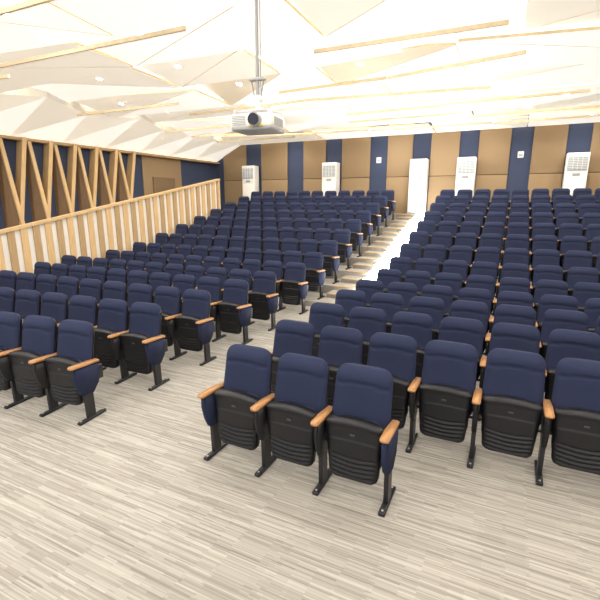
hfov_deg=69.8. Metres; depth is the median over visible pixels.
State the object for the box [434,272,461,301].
chair
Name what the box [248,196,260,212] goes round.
chair
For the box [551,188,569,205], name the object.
chair
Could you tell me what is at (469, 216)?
chair
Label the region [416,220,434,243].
chair
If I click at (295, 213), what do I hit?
chair
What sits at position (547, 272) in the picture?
chair
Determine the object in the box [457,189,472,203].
chair
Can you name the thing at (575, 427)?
chair
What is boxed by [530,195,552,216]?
chair
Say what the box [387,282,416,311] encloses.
chair
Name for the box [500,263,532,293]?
chair
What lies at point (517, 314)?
chair
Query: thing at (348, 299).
chair
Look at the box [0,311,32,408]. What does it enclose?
chair
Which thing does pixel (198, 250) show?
chair
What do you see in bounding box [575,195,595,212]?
chair
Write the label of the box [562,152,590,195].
air conditioner
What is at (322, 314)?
chair
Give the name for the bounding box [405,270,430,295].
chair
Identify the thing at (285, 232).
chair
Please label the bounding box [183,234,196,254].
chair
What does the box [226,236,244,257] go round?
chair
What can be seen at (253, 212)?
chair
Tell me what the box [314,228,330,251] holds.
chair
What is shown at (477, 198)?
chair
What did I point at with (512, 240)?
chair
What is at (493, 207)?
chair
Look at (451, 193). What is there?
chair
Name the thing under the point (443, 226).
chair
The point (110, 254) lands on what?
chair
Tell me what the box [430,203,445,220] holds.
chair
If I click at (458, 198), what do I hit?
chair
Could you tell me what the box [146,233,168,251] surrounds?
chair
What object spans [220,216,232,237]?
chair
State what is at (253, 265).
chair
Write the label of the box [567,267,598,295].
chair
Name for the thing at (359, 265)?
step
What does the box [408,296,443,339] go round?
chair
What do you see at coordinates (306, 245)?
chair
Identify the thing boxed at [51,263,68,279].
chair
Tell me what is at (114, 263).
chair
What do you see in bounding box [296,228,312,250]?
chair
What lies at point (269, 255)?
chair
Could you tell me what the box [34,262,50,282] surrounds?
chair
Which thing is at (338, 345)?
chair
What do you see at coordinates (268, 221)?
chair
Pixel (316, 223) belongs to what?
chair
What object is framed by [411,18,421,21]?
recessed light
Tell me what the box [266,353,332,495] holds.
chair
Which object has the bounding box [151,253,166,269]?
chair
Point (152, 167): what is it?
wall panel
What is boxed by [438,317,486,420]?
chair
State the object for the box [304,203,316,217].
chair
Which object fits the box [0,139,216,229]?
wall
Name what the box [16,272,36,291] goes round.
chair
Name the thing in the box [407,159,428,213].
door
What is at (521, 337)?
chair
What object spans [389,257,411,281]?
chair
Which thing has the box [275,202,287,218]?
chair
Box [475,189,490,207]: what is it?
chair
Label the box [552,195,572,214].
chair
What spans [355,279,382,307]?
chair
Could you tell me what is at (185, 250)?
chair
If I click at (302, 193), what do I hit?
chair
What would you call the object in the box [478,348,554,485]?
chair
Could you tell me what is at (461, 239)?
chair
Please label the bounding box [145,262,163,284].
chair
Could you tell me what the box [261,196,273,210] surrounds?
chair
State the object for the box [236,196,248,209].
chair
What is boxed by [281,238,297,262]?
chair
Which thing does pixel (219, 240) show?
chair
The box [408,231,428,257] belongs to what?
chair
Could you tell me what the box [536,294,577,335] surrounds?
chair
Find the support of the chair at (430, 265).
on the floor
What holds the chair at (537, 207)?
on the floor
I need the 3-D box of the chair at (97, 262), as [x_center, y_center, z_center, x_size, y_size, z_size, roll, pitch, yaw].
[-4.584,-0.427,9.736,0.564,1.012,0.450,6,15,25]
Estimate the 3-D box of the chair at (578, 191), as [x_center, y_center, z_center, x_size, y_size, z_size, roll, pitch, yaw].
[8.238,-2.749,12.567,0.564,1.012,0.450,6,15,25]
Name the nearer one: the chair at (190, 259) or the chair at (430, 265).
the chair at (430, 265)
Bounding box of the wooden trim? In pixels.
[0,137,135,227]
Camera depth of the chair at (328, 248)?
10.50 m
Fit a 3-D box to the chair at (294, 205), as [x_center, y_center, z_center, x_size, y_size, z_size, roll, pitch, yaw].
[-0.181,-2.811,14.684,0.564,1.012,0.450,6,15,25]
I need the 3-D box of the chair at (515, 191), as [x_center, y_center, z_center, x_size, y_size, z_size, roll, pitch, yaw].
[6.781,-2.909,13.256,0.564,1.012,0.450,6,15,25]
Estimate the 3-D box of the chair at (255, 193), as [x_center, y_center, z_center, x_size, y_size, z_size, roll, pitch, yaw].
[-1.840,-3.856,17.331,0.608,1.015,0.458,6,15,25]
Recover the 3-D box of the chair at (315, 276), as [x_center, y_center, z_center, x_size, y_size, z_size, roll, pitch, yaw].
[0.271,-0.569,9.816,0.564,1.012,0.450,6,15,25]
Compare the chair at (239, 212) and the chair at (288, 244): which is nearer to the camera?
the chair at (288, 244)
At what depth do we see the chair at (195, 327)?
6.22 m
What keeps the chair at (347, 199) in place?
on the floor
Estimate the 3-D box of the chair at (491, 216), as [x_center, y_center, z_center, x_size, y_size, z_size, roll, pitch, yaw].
[5.109,-1.786,11.252,0.564,1.012,0.450,6,15,25]
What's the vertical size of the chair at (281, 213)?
1.012 m
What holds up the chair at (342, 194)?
on the floor
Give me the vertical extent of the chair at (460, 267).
1.012 m
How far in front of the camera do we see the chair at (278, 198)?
15.88 m
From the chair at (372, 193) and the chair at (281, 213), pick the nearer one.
the chair at (281, 213)
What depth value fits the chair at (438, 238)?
10.21 m
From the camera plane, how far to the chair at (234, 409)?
3.78 m
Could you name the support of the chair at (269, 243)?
on the floor
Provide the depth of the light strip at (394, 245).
12.14 m
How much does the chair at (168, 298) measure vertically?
1.012 m
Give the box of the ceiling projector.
[231,0,284,135]
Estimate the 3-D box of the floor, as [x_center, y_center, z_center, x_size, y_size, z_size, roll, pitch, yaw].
[0.250,-0.164,7.542,18.400,2.100,19.500,6,15,25]
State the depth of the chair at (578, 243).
9.09 m
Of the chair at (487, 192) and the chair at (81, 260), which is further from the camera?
the chair at (487, 192)
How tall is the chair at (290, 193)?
1.012 m
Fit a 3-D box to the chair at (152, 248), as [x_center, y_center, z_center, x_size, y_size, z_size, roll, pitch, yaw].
[-4.100,-1.050,11.883,0.564,1.012,0.450,6,15,25]
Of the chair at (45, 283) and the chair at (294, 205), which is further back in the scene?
the chair at (294, 205)
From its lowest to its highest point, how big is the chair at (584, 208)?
1.012 m
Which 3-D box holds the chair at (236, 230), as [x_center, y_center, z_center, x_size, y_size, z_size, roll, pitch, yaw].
[-1.853,-1.668,12.685,0.564,1.012,0.450,6,15,25]
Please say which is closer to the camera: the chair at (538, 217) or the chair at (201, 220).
the chair at (538, 217)
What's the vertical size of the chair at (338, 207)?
1.012 m
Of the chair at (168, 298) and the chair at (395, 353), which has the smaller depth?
the chair at (395, 353)
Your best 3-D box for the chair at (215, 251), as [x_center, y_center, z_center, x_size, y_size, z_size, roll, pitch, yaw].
[-2.157,-0.836,10.964,0.564,1.012,0.450,6,15,25]
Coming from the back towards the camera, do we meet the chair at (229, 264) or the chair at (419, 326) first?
the chair at (229, 264)
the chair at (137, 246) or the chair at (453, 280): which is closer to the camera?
the chair at (453, 280)
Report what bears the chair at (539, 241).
on the floor
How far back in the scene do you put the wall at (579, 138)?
15.42 m
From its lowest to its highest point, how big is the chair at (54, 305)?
1.012 m
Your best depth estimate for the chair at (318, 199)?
15.20 m
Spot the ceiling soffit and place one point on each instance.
(35, 114)
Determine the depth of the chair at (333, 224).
12.27 m
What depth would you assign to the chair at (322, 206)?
14.22 m
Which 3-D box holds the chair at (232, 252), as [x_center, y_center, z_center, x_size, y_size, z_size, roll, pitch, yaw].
[-1.672,-0.782,10.735,0.564,1.012,0.450,6,15,25]
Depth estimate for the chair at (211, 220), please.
14.10 m
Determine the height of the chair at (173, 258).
1.012 m
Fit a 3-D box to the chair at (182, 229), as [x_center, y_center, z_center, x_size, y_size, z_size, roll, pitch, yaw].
[-3.817,-1.881,13.611,0.608,1.015,0.458,6,15,25]
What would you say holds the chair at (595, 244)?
on the floor
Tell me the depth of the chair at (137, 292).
6.69 m
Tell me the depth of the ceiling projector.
4.36 m
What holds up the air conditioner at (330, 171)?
on the floor
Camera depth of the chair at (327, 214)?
13.25 m
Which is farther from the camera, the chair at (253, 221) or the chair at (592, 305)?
the chair at (253, 221)
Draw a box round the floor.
[0,211,599,599]
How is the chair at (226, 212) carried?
on the floor
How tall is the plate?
0.200 m
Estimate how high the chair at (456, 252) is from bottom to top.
1.012 m
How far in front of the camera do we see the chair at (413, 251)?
9.70 m
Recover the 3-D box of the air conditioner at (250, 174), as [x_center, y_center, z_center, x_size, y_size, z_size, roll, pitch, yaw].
[-2.109,-4.747,18.411,0.620,1.900,0.465,6,15,25]
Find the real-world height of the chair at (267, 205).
1.012 m
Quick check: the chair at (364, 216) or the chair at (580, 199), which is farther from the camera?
the chair at (364, 216)
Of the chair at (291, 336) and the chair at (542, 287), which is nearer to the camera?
the chair at (291, 336)
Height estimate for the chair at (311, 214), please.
1.012 m
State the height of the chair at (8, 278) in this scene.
1.012 m
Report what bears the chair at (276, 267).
on the floor
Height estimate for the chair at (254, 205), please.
1.012 m
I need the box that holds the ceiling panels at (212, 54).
[0,0,599,144]
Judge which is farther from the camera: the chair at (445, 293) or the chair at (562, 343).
the chair at (445, 293)
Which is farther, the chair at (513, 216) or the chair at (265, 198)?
the chair at (265, 198)
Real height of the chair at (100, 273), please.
1.012 m
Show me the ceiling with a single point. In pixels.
(597, 23)
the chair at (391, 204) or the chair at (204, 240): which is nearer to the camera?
the chair at (204, 240)
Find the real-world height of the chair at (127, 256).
1.012 m
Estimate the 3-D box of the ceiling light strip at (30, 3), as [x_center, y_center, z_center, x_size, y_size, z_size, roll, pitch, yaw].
[1.948,-4.294,8.582,16.956,0.124,11.973,6,15,25]
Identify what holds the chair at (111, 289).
on the floor
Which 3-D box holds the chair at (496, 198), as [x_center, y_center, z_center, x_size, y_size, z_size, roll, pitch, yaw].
[5.900,-2.584,12.738,0.564,1.012,0.450,6,15,25]
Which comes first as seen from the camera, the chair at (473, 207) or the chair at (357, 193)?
the chair at (473, 207)
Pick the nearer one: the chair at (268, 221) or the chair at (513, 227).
the chair at (513, 227)
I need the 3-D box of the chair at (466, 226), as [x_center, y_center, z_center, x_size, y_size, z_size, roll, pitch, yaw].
[4.228,-1.441,10.739,0.564,1.012,0.450,6,15,25]
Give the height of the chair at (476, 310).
1.012 m
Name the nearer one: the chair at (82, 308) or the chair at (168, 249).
the chair at (82, 308)
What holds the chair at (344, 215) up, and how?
on the floor
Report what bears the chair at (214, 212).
on the floor
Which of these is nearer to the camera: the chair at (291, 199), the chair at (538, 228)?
the chair at (538, 228)
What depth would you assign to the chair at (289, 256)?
10.04 m
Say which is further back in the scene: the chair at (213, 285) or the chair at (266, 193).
the chair at (266, 193)
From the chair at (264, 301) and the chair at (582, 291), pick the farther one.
the chair at (264, 301)
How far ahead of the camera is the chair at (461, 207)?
12.43 m
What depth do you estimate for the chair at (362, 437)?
3.31 m
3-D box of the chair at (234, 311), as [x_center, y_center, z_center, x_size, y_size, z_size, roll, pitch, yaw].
[-1.105,0.189,7.089,0.564,1.012,0.450,6,14,24]
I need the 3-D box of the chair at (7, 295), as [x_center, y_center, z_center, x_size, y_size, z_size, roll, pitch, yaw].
[-4.521,0.340,6.440,0.564,1.012,0.450,5,14,21]
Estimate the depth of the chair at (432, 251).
9.47 m
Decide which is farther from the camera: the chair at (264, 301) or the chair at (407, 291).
the chair at (264, 301)
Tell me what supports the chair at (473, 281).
on the floor
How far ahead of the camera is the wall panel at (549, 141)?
15.51 m
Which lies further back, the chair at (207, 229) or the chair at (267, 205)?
the chair at (267, 205)
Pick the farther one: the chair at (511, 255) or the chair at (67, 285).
the chair at (511, 255)
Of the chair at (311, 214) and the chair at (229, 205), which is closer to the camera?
the chair at (311, 214)
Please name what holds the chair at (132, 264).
on the floor
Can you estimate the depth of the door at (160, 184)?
16.35 m
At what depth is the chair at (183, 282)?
7.52 m
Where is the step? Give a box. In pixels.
[318,214,423,303]
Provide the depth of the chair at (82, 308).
5.84 m
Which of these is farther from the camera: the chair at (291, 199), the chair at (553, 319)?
the chair at (291, 199)
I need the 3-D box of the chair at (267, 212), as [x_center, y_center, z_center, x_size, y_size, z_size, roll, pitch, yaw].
[-1.062,-2.465,14.171,0.564,1.012,0.450,6,15,25]
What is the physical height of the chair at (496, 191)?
1.012 m
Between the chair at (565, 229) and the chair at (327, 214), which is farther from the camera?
the chair at (327, 214)
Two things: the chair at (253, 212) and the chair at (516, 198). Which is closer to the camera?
the chair at (516, 198)
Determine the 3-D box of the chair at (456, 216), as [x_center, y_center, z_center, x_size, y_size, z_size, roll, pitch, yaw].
[4.138,-1.893,11.712,0.564,1.012,0.450,6,15,25]
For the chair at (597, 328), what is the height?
1.012 m
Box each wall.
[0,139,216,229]
[216,108,595,213]
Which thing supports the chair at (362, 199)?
on the floor
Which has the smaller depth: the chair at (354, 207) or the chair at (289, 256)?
the chair at (289, 256)
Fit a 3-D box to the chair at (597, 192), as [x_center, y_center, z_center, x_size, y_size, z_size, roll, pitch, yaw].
[8.724,-2.696,12.337,0.564,1.012,0.450,6,15,25]
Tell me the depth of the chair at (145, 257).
10.84 m
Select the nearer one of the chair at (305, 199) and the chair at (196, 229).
the chair at (196, 229)
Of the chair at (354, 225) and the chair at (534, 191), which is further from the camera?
the chair at (534, 191)
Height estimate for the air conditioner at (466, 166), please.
1.900 m
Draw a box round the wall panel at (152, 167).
[141,155,181,195]
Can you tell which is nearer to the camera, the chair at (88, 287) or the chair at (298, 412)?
the chair at (298, 412)
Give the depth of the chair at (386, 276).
8.18 m
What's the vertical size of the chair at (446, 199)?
1.015 m
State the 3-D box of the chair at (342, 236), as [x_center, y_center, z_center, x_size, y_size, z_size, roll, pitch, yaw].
[1.062,-1.347,11.306,0.564,1.012,0.450,6,15,25]
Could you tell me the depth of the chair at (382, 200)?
14.21 m
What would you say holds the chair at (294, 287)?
on the floor
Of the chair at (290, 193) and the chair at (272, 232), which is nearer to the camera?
the chair at (272, 232)
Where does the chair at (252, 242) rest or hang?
on the floor
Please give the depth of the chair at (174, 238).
12.62 m
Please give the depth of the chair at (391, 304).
6.00 m
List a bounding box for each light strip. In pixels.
[0,0,599,142]
[364,215,423,279]
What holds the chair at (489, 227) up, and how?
on the floor
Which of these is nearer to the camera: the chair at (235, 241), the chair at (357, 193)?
the chair at (235, 241)
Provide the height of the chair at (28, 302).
1.012 m
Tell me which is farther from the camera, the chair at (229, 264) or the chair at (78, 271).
the chair at (229, 264)
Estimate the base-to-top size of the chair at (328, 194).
1.012 m
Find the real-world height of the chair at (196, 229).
1.012 m
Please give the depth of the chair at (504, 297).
6.13 m
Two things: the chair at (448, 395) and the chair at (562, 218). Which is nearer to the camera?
the chair at (448, 395)
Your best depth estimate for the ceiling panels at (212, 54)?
7.73 m
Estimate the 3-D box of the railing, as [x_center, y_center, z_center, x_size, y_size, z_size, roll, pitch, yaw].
[-4.967,-2.002,12.009,0.110,3.056,9.180,6,15,25]
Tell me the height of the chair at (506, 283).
1.012 m
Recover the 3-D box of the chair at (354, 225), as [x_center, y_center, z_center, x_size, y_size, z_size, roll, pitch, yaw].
[1.457,-1.746,12.049,0.564,1.012,0.450,6,15,25]
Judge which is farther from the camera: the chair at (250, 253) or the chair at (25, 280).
the chair at (250, 253)
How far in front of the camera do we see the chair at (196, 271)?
8.56 m
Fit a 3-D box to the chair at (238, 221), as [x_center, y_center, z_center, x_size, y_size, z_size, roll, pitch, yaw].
[-1.943,-2.120,13.657,0.564,1.012,0.450,6,15,25]
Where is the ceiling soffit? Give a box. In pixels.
[0,87,239,163]
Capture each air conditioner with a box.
[242,165,258,200]
[322,162,339,195]
[455,157,476,196]
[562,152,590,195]
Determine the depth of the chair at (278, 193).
16.86 m
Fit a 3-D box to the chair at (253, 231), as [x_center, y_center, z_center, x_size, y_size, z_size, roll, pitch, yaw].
[-1.367,-1.614,12.455,0.564,1.012,0.450,6,15,25]
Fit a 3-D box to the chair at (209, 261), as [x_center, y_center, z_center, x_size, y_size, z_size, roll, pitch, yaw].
[-2.082,-0.474,9.938,0.564,1.012,0.450,6,15,25]
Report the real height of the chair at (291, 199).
1.012 m
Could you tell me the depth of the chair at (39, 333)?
4.78 m
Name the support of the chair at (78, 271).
on the floor
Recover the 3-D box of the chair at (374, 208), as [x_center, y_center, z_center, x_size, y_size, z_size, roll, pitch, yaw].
[2.248,-2.543,13.535,0.564,1.012,0.450,6,15,25]
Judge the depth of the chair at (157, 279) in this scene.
7.75 m
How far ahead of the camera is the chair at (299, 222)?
12.73 m
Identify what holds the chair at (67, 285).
on the floor
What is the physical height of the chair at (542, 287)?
1.012 m
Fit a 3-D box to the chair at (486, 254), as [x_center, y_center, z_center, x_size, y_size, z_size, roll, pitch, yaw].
[3.923,-0.590,9.023,0.564,1.012,0.450,6,15,25]
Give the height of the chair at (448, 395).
1.012 m
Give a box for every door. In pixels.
[153,177,174,192]
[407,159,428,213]
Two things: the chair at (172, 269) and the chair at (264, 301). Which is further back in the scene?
the chair at (172, 269)
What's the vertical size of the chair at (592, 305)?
1.012 m
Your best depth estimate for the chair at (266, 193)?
17.08 m
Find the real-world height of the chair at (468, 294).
1.012 m
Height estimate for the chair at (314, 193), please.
1.012 m
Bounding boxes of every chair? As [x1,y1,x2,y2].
[0,270,16,291]
[0,287,15,312]
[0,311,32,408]
[8,315,66,416]
[15,289,40,329]
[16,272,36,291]
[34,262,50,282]
[36,274,56,303]
[41,292,67,343]
[44,319,105,425]
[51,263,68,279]
[57,276,78,312]
[61,255,76,266]
[68,295,106,369]
[69,265,86,287]
[76,256,91,274]
[79,278,101,304]
[87,266,106,288]
[92,258,108,271]
[94,298,136,383]
[97,281,126,323]
[102,268,126,296]
[106,250,119,261]
[106,259,125,280]
[120,251,134,270]
[120,302,169,390]
[126,270,148,301]
[127,260,144,283]
[127,283,152,329]
[133,242,145,258]
[135,252,150,270]
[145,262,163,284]
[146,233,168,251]
[147,243,160,259]
[150,272,171,302]
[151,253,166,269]
[154,286,186,359]
[161,244,175,263]
[164,254,184,272]
[165,263,183,286]
[168,224,187,244]
[169,233,182,253]
[173,274,195,312]
[175,289,216,365]
[177,245,191,270]
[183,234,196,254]
[184,255,202,273]
[185,265,204,288]
[188,216,205,234]
[189,224,201,244]
[193,245,208,265]
[197,276,225,341]
[197,344,276,476]
[198,235,212,255]
[203,225,215,245]
[203,256,220,275]
[206,209,221,224]
[207,216,218,234]
[207,267,227,300]
[209,246,225,267]
[213,225,230,247]
[213,235,228,257]
[217,279,252,344]
[219,209,234,227]
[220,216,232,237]
[222,202,235,218]
[222,258,240,278]
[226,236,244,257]
[227,247,243,263]
[228,226,245,250]
[229,269,254,325]
[231,217,246,235]
[233,209,247,225]
[234,202,248,215]
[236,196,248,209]
[241,248,261,268]
[242,259,261,290]
[243,237,261,260]
[245,226,261,250]
[246,217,261,238]
[247,209,261,228]
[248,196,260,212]
[248,202,261,219]
[248,271,278,330]
[249,191,260,205]
[261,191,272,204]
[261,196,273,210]
[261,202,274,218]
[261,209,275,227]
[261,217,276,239]
[261,227,277,251]
[261,249,281,270]
[262,237,279,264]
[263,261,285,311]
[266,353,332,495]
[270,319,314,392]
[274,191,284,203]
[275,196,286,210]
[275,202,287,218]
[277,210,289,227]
[278,218,292,237]
[279,227,294,250]
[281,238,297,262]
[281,262,307,314]
[282,251,301,279]
[286,191,296,202]
[288,196,299,209]
[289,202,301,217]
[291,210,304,227]
[294,218,308,238]
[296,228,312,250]
[299,191,309,202]
[300,239,317,262]
[301,196,312,209]
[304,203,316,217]
[304,252,325,299]
[307,210,320,227]
[308,302,343,356]
[310,218,325,238]
[311,191,322,202]
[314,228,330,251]
[315,196,326,209]
[318,203,331,217]
[318,325,362,405]
[319,240,339,283]
[322,210,336,227]
[325,191,336,202]
[325,363,399,516]
[327,219,342,239]
[329,196,341,209]
[333,203,346,218]
[333,229,351,269]
[335,289,365,326]
[338,191,350,202]
[339,210,353,228]
[343,196,355,209]
[345,219,362,256]
[348,306,386,364]
[349,203,362,218]
[352,190,364,202]
[355,210,372,245]
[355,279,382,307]
[358,196,371,209]
[365,203,380,235]
[366,190,378,202]
[367,332,420,452]
[370,292,403,332]
[373,196,388,226]
[376,268,400,292]
[381,190,395,219]
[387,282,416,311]
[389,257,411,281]
[391,311,432,377]
[399,243,420,269]
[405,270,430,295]
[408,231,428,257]
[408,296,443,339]
[415,258,438,284]
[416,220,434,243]
[417,340,481,468]
[421,285,452,317]
[423,211,440,231]
[423,244,445,272]
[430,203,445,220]
[431,232,451,259]
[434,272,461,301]
[435,195,450,211]
[437,221,456,245]
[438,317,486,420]
[440,189,454,202]
[442,260,467,288]
[443,211,461,232]
[448,203,465,222]
[448,245,472,276]
[449,300,490,355]
[453,195,469,212]
[454,232,476,263]
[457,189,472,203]
[457,288,493,332]
[460,221,479,249]
[464,212,482,235]
[465,275,496,315]
[468,203,485,225]
[471,261,499,298]
[472,195,488,215]
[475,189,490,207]
[475,247,501,292]
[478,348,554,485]
[479,233,503,270]
[483,222,505,263]
[486,212,507,240]
[488,203,508,233]
[488,322,546,376]
[491,195,509,218]
[493,189,510,219]
[493,304,541,350]
[496,291,537,326]
[498,277,533,306]
[500,248,531,280]
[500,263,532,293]
[504,222,531,251]
[504,234,531,266]
[506,212,531,238]
[507,203,530,226]
[510,195,530,216]
[512,189,530,207]
[530,189,551,207]
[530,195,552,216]
[530,203,554,226]
[530,212,556,237]
[530,223,558,250]
[530,235,560,267]
[530,249,563,284]
[531,265,562,298]
[533,279,567,320]
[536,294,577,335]
[539,309,588,359]
[544,329,599,400]
[549,358,599,474]
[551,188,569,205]
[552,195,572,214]
[553,203,575,225]
[555,213,578,237]
[557,223,582,251]
[559,236,586,267]
[563,250,592,282]
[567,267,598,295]
[572,188,591,203]
[572,282,599,311]
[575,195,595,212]
[578,203,599,224]
[582,213,599,236]
[584,298,599,332]
[586,224,599,251]
[590,237,599,267]
[594,188,599,202]
[595,316,599,335]
[596,253,599,282]
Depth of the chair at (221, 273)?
8.32 m
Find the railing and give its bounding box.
[0,179,220,273]
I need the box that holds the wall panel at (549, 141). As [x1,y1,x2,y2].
[223,108,599,213]
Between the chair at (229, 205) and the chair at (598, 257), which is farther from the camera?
the chair at (229, 205)
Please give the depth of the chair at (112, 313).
5.61 m
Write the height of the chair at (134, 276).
1.012 m
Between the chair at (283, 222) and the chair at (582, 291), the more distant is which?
the chair at (283, 222)
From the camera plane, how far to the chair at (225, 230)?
12.90 m
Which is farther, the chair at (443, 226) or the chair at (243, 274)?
the chair at (443, 226)
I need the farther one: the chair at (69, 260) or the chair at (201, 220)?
the chair at (201, 220)
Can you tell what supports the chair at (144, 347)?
on the floor
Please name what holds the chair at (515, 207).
on the floor
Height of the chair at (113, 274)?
1.012 m
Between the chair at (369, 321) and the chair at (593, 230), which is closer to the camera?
the chair at (369, 321)
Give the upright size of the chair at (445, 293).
1.012 m
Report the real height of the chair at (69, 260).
1.015 m
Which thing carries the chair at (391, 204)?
on the floor
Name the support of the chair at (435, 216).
on the floor
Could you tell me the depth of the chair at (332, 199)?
14.97 m
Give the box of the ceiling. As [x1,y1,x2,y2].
[78,0,599,117]
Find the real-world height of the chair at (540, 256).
1.012 m
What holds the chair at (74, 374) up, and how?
on the floor
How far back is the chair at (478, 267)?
8.26 m
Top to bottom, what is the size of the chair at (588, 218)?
1.012 m
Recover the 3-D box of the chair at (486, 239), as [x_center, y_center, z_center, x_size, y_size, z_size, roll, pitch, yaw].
[4.318,-0.988,9.766,0.564,1.012,0.450,6,15,25]
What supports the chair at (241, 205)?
on the floor
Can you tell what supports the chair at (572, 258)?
on the floor
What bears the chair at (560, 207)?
on the floor
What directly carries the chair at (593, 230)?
on the floor

